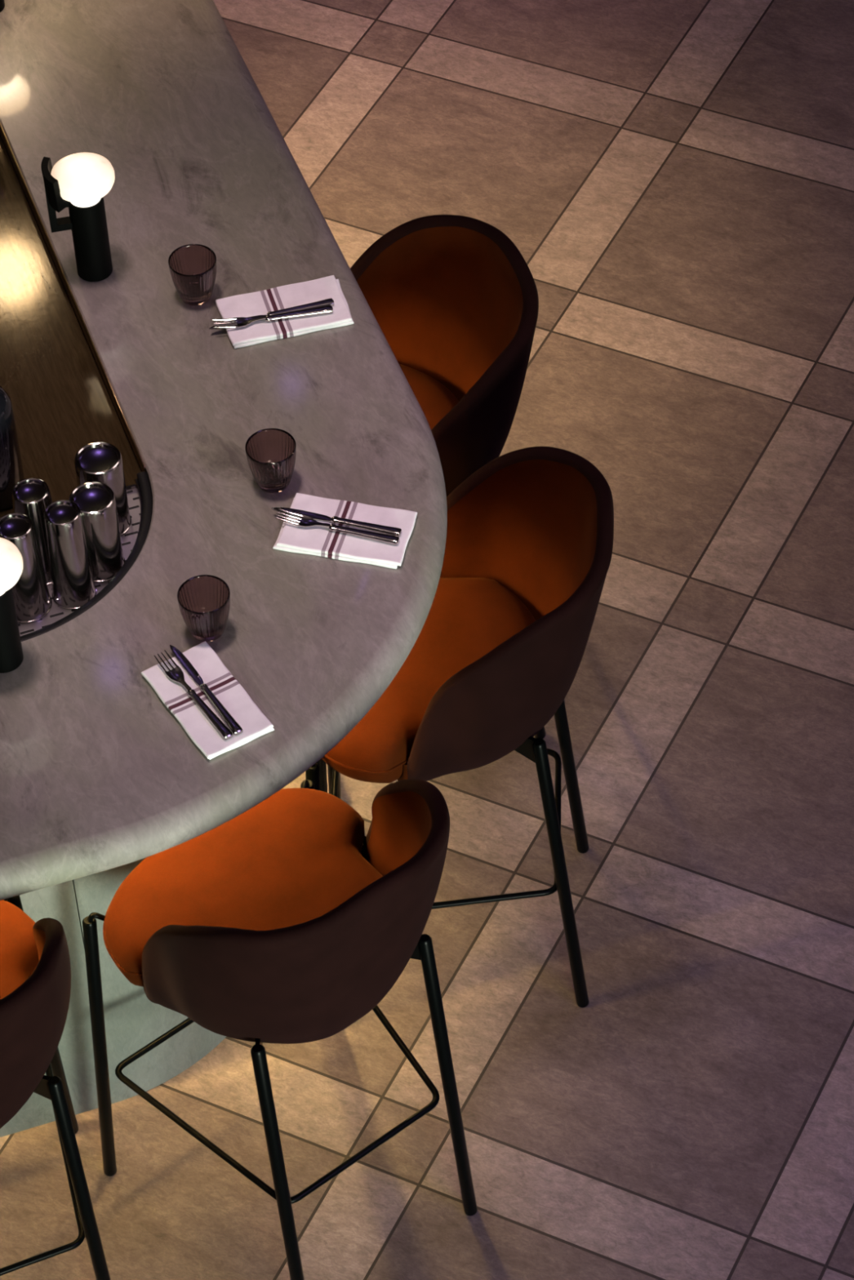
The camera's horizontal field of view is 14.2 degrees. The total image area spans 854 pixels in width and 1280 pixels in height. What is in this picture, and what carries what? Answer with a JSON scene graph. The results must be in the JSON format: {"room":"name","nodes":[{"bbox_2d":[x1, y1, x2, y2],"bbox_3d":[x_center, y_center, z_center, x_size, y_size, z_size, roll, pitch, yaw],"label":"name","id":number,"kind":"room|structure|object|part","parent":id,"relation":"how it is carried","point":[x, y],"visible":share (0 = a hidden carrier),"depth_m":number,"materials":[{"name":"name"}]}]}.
{"room":"restaurant bar","nodes":[
{"label":"restaurant bar","id":0,"kind":"room"},
{"bbox_2d":[0,0,853,1279],"bbox_3d":[0.183,0.443,6.499,11.200,0.100,15.600,18,51,18],"label":"floor","id":1,"kind":"structure","parent":0,"point":[673,180],"depth_m":6.61,"materials":[{"name":"tile"}]},
{"bbox_2d":[0,895,111,1279],"bbox_3d":[-0.777,0.745,5.461,0.524,1.075,0.536,-18,49,-14],"label":"bar stool","id":2,"kind":"object","parent":1,"relation":"on","point":[35,965],"visible":0.98,"depth_m":5.22,"materials":[{"name":"brown leather"}]},
{"bbox_2d":[0,899,39,999],"bbox_3d":[-0.803,0.597,5.375,0.477,0.135,0.422,-18,49,-14],"label":"seat cushion","id":3,"kind":"object","parent":2,"relation":"on","point":[19,953],"depth_m":5.41,"materials":[{"name":"orange fabric"}]},
{"bbox_3d":[-0.647,0.638,5.805,0.023,0.706,0.058,25,53,23],"label":"leg","id":4,"kind":"part","parent":2,"relation":"part of","materials":[{"name":"black metal"}]},
{"bbox_3d":[-0.541,0.940,5.522,0.023,0.707,0.098,-27,52,-21],"label":"leg","id":5,"kind":"part","parent":2,"relation":"part of","materials":[{"name":"black metal"}]},
{"bbox_2d":[0,137,226,1137],"bbox_3d":[-1.140,0.037,6.158,1.801,1.034,3.299,18,51,18],"label":"bar counter","id":6,"kind":"object","parent":1,"relation":"on","point":[62,404],"depth_m":5.93,"materials":[{"name":"stone"}]},
{"bbox_2d":[0,385,24,510],"bbox_3d":[-0.712,-0.365,5.561,0.086,0.361,0.086,18,51,18],"label":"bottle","id":7,"kind":"object","parent":6,"relation":"on","point":[11,473],"visible":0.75,"depth_m":5.59,"materials":[{"name":"black glass"}]},
{"bbox_3d":[-1.482,0.719,5.565,1.900,1.000,0.045,-15,48,-12],"label":"stone panel","id":8,"kind":"part","parent":6,"relation":"part of","materials":[{"name":"stone"}]},
{"bbox_2d":[17,471,152,641],"bbox_3d":[-1.361,0.107,5.401,2.010,0.063,0.309,-15,48,-12],"label":"drip tray","id":9,"kind":"object","parent":6,"relation":"on","point":[140,495],"visible":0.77,"depth_m":5.55,"materials":[{"name":"metal"}]},
{"bbox_2d":[0,512,52,623],"bbox_3d":[-0.645,-0.118,5.456,0.080,0.182,0.080,18,51,18],"label":"cocktail shaker","id":10,"kind":"object","parent":9,"relation":"on","point":[33,601],"visible":0.71,"depth_m":5.44,"materials":[{"name":"metal"}]},
{"bbox_2d":[12,478,53,585],"bbox_3d":[-0.626,-0.177,5.515,0.083,0.176,0.083,18,51,18],"label":"tin","id":11,"kind":"object","parent":9,"relation":"on","point":[31,497],"visible":0.52,"depth_m":5.46,"materials":[{"name":"metal"}]},
{"bbox_2d":[44,499,97,609],"bbox_3d":[-0.571,-0.138,5.469,0.072,0.186,0.072,18,51,18],"label":"cocktail shaker","id":12,"kind":"object","parent":9,"relation":"on","point":[73,582],"visible":1,"depth_m":5.44,"materials":[{"name":"metal"}]},
{"bbox_2d":[68,481,124,582],"bbox_3d":[-0.530,-0.174,5.521,0.077,0.156,0.077,18,51,18],"label":"cocktail shaker","id":13,"kind":"object","parent":9,"relation":"on","point":[96,501],"visible":0.74,"depth_m":5.48,"materials":[{"name":"silver metal"}]},
{"bbox_2d":[74,441,131,536],"bbox_3d":[-0.528,-0.243,5.589,0.080,0.150,0.080,18,51,18],"label":"steel cup","id":14,"kind":"object","parent":9,"relation":"on","point":[101,462],"visible":0.69,"depth_m":5.54,"materials":[{"name":"silver metal"}]},
{"bbox_3d":[-0.400,0.295,5.911,0.158,1.000,0.611,18,51,18],"label":"stone panel","id":15,"kind":"part","parent":6,"relation":"part of","materials":[{"name":"stone"}]},
{"bbox_2d":[0,0,447,900],"bbox_3d":[-0.902,-0.245,5.703,1.909,0.070,3.768,18,51,18],"label":"countertop","id":16,"kind":"structure","parent":6,"relation":"on","point":[98,774],"depth_m":5.69,"materials":[{"name":"stone"}]},
{"bbox_2d":[0,0,4,12],"bbox_3d":[-0.844,-1.286,6.453,0.122,0.240,0.110,-10,48,-7],"label":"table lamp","id":17,"kind":"object","parent":16,"relation":"on","point":[2,2],"visible":1,"depth_m":6.52,"materials":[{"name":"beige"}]},
{"bbox_2d":[0,537,23,673],"bbox_3d":[-0.673,-0.051,5.302,0.122,0.240,0.110,-10,48,-7],"label":"table lamp","id":18,"kind":"object","parent":16,"relation":"on","point":[11,655],"visible":1,"depth_m":5.28,"materials":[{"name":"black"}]},
{"bbox_3d":[-0.670,-0.104,5.246,0.110,0.075,0.110,-10,48,-7],"label":"lamp shade","id":19,"kind":"part","parent":18,"relation":"part of","materials":[{"name":"beige glass"}]},
{"bbox_2d":[0,122,146,471],"bbox_3d":[-0.779,-0.929,6.303,0.003,0.031,1.900,-15,48,-12],"label":"edging","id":20,"kind":"object","parent":16,"relation":"attached to","point":[96,357],"visible":1,"depth_m":5.97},
{"bbox_2d":[40,152,115,281],"bbox_3d":[-0.590,-0.727,5.925,0.122,0.240,0.110,-10,48,-7],"label":"table lamp","id":21,"kind":"object","parent":16,"relation":"on","point":[79,182],"visible":1,"depth_m":5.87,"materials":[{"name":"black metal"}]},
{"bbox_3d":[-0.632,-0.748,5.889,0.037,0.107,0.019,-10,48,-7],"label":"handle","id":22,"kind":"part","parent":21,"relation":"part of","materials":[{"name":"black metal"}]},
{"bbox_3d":[-0.587,-0.781,5.869,0.110,0.075,0.110,-10,48,-7],"label":"lamp shade","id":23,"kind":"part","parent":21,"relation":"part of","materials":[{"name":"beige glass"}]},
{"bbox_2d":[168,244,216,306],"bbox_3d":[-0.401,-0.624,5.927,0.083,0.084,0.083,18,51,18],"label":"tumbler","id":24,"kind":"object","parent":16,"relation":"on","point":[192,267],"visible":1,"depth_m":5.92,"materials":[{"name":"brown glass"}]},
{"bbox_2d":[177,574,230,641],"bbox_3d":[-0.347,-0.044,5.388,0.083,0.084,0.083,-8,47,-4],"label":"tumbler","id":25,"kind":"object","parent":16,"relation":"on","point":[203,600],"visible":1,"depth_m":5.38,"materials":[{"name":"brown glass"}]},
{"bbox_2d":[141,641,274,759],"bbox_3d":[-0.340,0.093,5.310,0.120,0.012,0.215,-25,51,-20],"label":"folded napkin","id":26,"kind":"object","parent":16,"relation":"on","point":[230,693],"visible":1,"depth_m":5.30,"materials":[{"name":"fabric"}]},
{"bbox_2d":[154,649,233,740],"bbox_3d":[-0.359,0.086,5.301,0.024,0.014,0.207,-27,52,-21],"label":"fork","id":27,"kind":"object","parent":26,"relation":"on","point":[176,674],"visible":1,"depth_m":5.30,"materials":[{"name":"metal"}]},
{"bbox_3d":[-0.334,0.114,5.277,0.016,0.010,0.118,-27,52,-21],"label":"handle","id":28,"kind":"part","parent":27,"relation":"part of","materials":[{"name":"metal"}]},
{"bbox_2d":[169,644,243,735],"bbox_3d":[-0.344,0.074,5.314,0.016,0.010,0.220,-25,51,-19],"label":"table knife","id":29,"kind":"object","parent":26,"relation":"on","point":[236,729],"visible":1,"depth_m":5.30,"materials":[{"name":"metal"}]},
{"bbox_3d":[-0.373,0.039,5.350,0.014,0.002,0.104,-25,51,-20],"label":"blade","id":30,"kind":"part","parent":29,"relation":"part of","materials":[{"name":"metal"}]},
{"bbox_3d":[-0.317,0.106,5.284,0.016,0.010,0.118,-25,51,-20],"label":"handle","id":31,"kind":"part","parent":29,"relation":"part of","materials":[{"name":"metal"}]},
{"bbox_2d":[244,428,296,493],"bbox_3d":[-0.253,-0.287,5.609,0.083,0.084,0.083,5,48,7],"label":"tumbler","id":32,"kind":"object","parent":16,"relation":"on","point":[271,453],"visible":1,"depth_m":5.61,"materials":[{"name":"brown glass"}]},
{"bbox_2d":[215,275,354,348],"bbox_3d":[-0.244,-0.566,5.915,0.219,0.012,0.124,-13,48,-9],"label":"folded napkin","id":33,"kind":"object","parent":16,"relation":"on","point":[261,302],"visible":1,"depth_m":5.91,"materials":[{"name":"fabric"}]},
{"bbox_2d":[208,297,334,329],"bbox_3d":[-0.267,-0.558,5.896,0.220,0.010,0.016,-13,48,-9],"label":"table knife","id":34,"kind":"object","parent":33,"relation":"on","point":[330,301],"visible":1,"depth_m":5.90,"materials":[{"name":"metal"}]},
{"bbox_3d":[-0.323,-0.545,5.889,0.104,0.002,0.014,-13,48,-9],"label":"blade","id":35,"kind":"part","parent":34,"relation":"part of","materials":[{"name":"metal"}]},
{"bbox_3d":[-0.217,-0.569,5.904,0.118,0.010,0.016,-13,48,-9],"label":"handle","id":36,"kind":"part","parent":34,"relation":"part of","materials":[{"name":"metal"}]},
{"bbox_2d":[212,305,333,328],"bbox_3d":[-0.263,-0.553,5.889,0.207,0.014,0.024,-9,48,-6],"label":"fork","id":37,"kind":"object","parent":33,"relation":"on","point":[242,322],"visible":1,"depth_m":5.89,"materials":[{"name":"metal"}]},
{"bbox_3d":[-0.220,-0.559,5.895,0.118,0.010,0.016,-9,48,-6],"label":"handle","id":38,"kind":"part","parent":37,"relation":"part of","materials":[{"name":"metal"}]},
{"bbox_2d":[272,493,417,568],"bbox_3d":[-0.130,-0.177,5.551,0.213,0.012,0.125,9,48,11],"label":"folded napkin","id":39,"kind":"object","parent":16,"relation":"on","point":[317,540],"visible":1,"depth_m":5.54,"materials":[{"name":"fabric"}]},
{"bbox_2d":[271,506,401,537],"bbox_3d":[-0.147,-0.194,5.554,0.220,0.010,0.016,12,49,13],"label":"table knife","id":40,"kind":"object","parent":39,"relation":"on","point":[386,530],"visible":1,"depth_m":5.54,"materials":[{"name":"metal"}]},
{"bbox_3d":[-0.202,-0.205,5.569,0.104,0.002,0.014,12,49,13],"label":"blade","id":41,"kind":"part","parent":40,"relation":"part of","materials":[{"name":"metal"}]},
{"bbox_3d":[-0.098,-0.184,5.542,0.118,0.010,0.016,12,49,13],"label":"handle","id":42,"kind":"part","parent":40,"relation":"part of","materials":[{"name":"metal"}]},
{"bbox_2d":[275,508,399,545],"bbox_3d":[-0.144,-0.181,5.539,0.207,0.014,0.024,12,49,13],"label":"fork","id":43,"kind":"object","parent":39,"relation":"on","point":[304,521],"visible":1,"depth_m":5.54,"materials":[{"name":"metal"}]},
{"bbox_3d":[-0.102,-0.170,5.530,0.118,0.010,0.016,12,49,13],"label":"handle","id":44,"kind":"part","parent":43,"relation":"part of","materials":[{"name":"metal"}]},
{"bbox_2d":[82,778,477,1279],"bbox_3d":[-0.219,0.585,5.585,0.524,1.075,0.536,-32,54,-24],"label":"bar stool","id":45,"kind":"object","parent":1,"relation":"on","point":[282,922],"visible":0.96,"depth_m":5.42,"materials":[{"name":"brown fabric"}]},
{"bbox_3d":[-0.547,0.689,5.754,0.058,0.706,0.023,-5,47,-2],"label":"leg","id":46,"kind":"part","parent":45,"relation":"part of","materials":[{"name":"black metal"}]},
{"bbox_2d":[105,787,382,986],"bbox_3d":[-0.258,0.444,5.494,0.477,0.135,0.422,-32,54,-24],"label":"seat cushion","id":47,"kind":"object","parent":45,"relation":"on","point":[292,858],"depth_m":5.47,"materials":[{"name":"orange fabric"}]},
{"bbox_3d":[-0.233,0.895,5.550,0.023,0.707,0.098,-23,50,-18],"label":"leg","id":48,"kind":"part","parent":45,"relation":"part of","materials":[{"name":"black metal"}]},
{"bbox_3d":[-0.182,0.464,5.946,0.023,0.706,0.058,12,49,13],"label":"leg","id":49,"kind":"part","parent":45,"relation":"part of","materials":[{"name":"black metal"}]},
{"bbox_3d":[0.036,0.729,5.692,0.098,0.707,0.023,31,56,27],"label":"leg","id":50,"kind":"part","parent":45,"relation":"part of","materials":[{"name":"black metal"}]},
{"bbox_2d":[315,214,546,792],"bbox_3d":[-0.067,-0.239,6.342,0.536,1.075,0.524,-17,49,-13],"label":"bar stool","id":51,"kind":"object","parent":1,"relation":"on","point":[454,300],"visible":0.41,"depth_m":6.16,"materials":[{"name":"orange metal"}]},
{"bbox_3d":[-0.202,0.112,6.273,0.023,0.706,0.058,8,48,10],"label":"leg","id":52,"kind":"part","parent":51,"relation":"part of","materials":[{"name":"black metal"}]},
{"bbox_2d":[398,363,458,429],"bbox_3d":[-0.122,-0.336,6.210,0.422,0.135,0.477,-17,49,-13],"label":"seat cushion","id":53,"kind":"object","parent":51,"relation":"on","point":[435,386],"depth_m":6.25,"materials":[{"name":"orange fabric"}]},
{"bbox_3d":[0.171,-0.048,6.406,0.098,0.707,0.023,-9,47,-6],"label":"leg","id":54,"kind":"part","parent":51,"relation":"part of","materials":[{"name":"black metal"}]},
{"bbox_2d":[305,446,613,1007],"bbox_3d":[0.052,0.161,5.966,0.536,1.075,0.524,0,47,3],"label":"bar stool","id":55,"kind":"object","parent":1,"relation":"on","point":[497,653],"visible":0.77,"depth_m":5.74,"materials":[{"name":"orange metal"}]},
{"bbox_3d":[-0.190,0.458,5.952,0.023,0.706,0.058,27,54,24],"label":"leg","id":56,"kind":"part","parent":55,"relation":"part of","materials":[{"name":"black metal"}]},
{"bbox_3d":[-0.175,0.113,6.271,0.023,0.706,0.058,-26,51,-20],"label":"leg","id":57,"kind":"part","parent":55,"relation":"part of","materials":[{"name":"black metal"}]},
{"bbox_2d":[321,577,535,783],"bbox_3d":[-0.007,0.050,5.848,0.422,0.135,0.477,0,47,3],"label":"seat cushion","id":58,"kind":"object","parent":55,"relation":"on","point":[468,618],"depth_m":5.73,"materials":[{"name":"orange fabric"}]},
{"bbox_3d":[0.234,0.414,5.975,0.098,0.707,0.023,8,48,10],"label":"leg","id":59,"kind":"part","parent":55,"relation":"part of","materials":[{"name":"black metal"}]},
{"bbox_3d":[0.245,0.160,6.210,0.098,0.707,0.023,-8,47,-5],"label":"leg","id":60,"kind":"part","parent":55,"relation":"part of","materials":[{"name":"black metal"}]}
]}

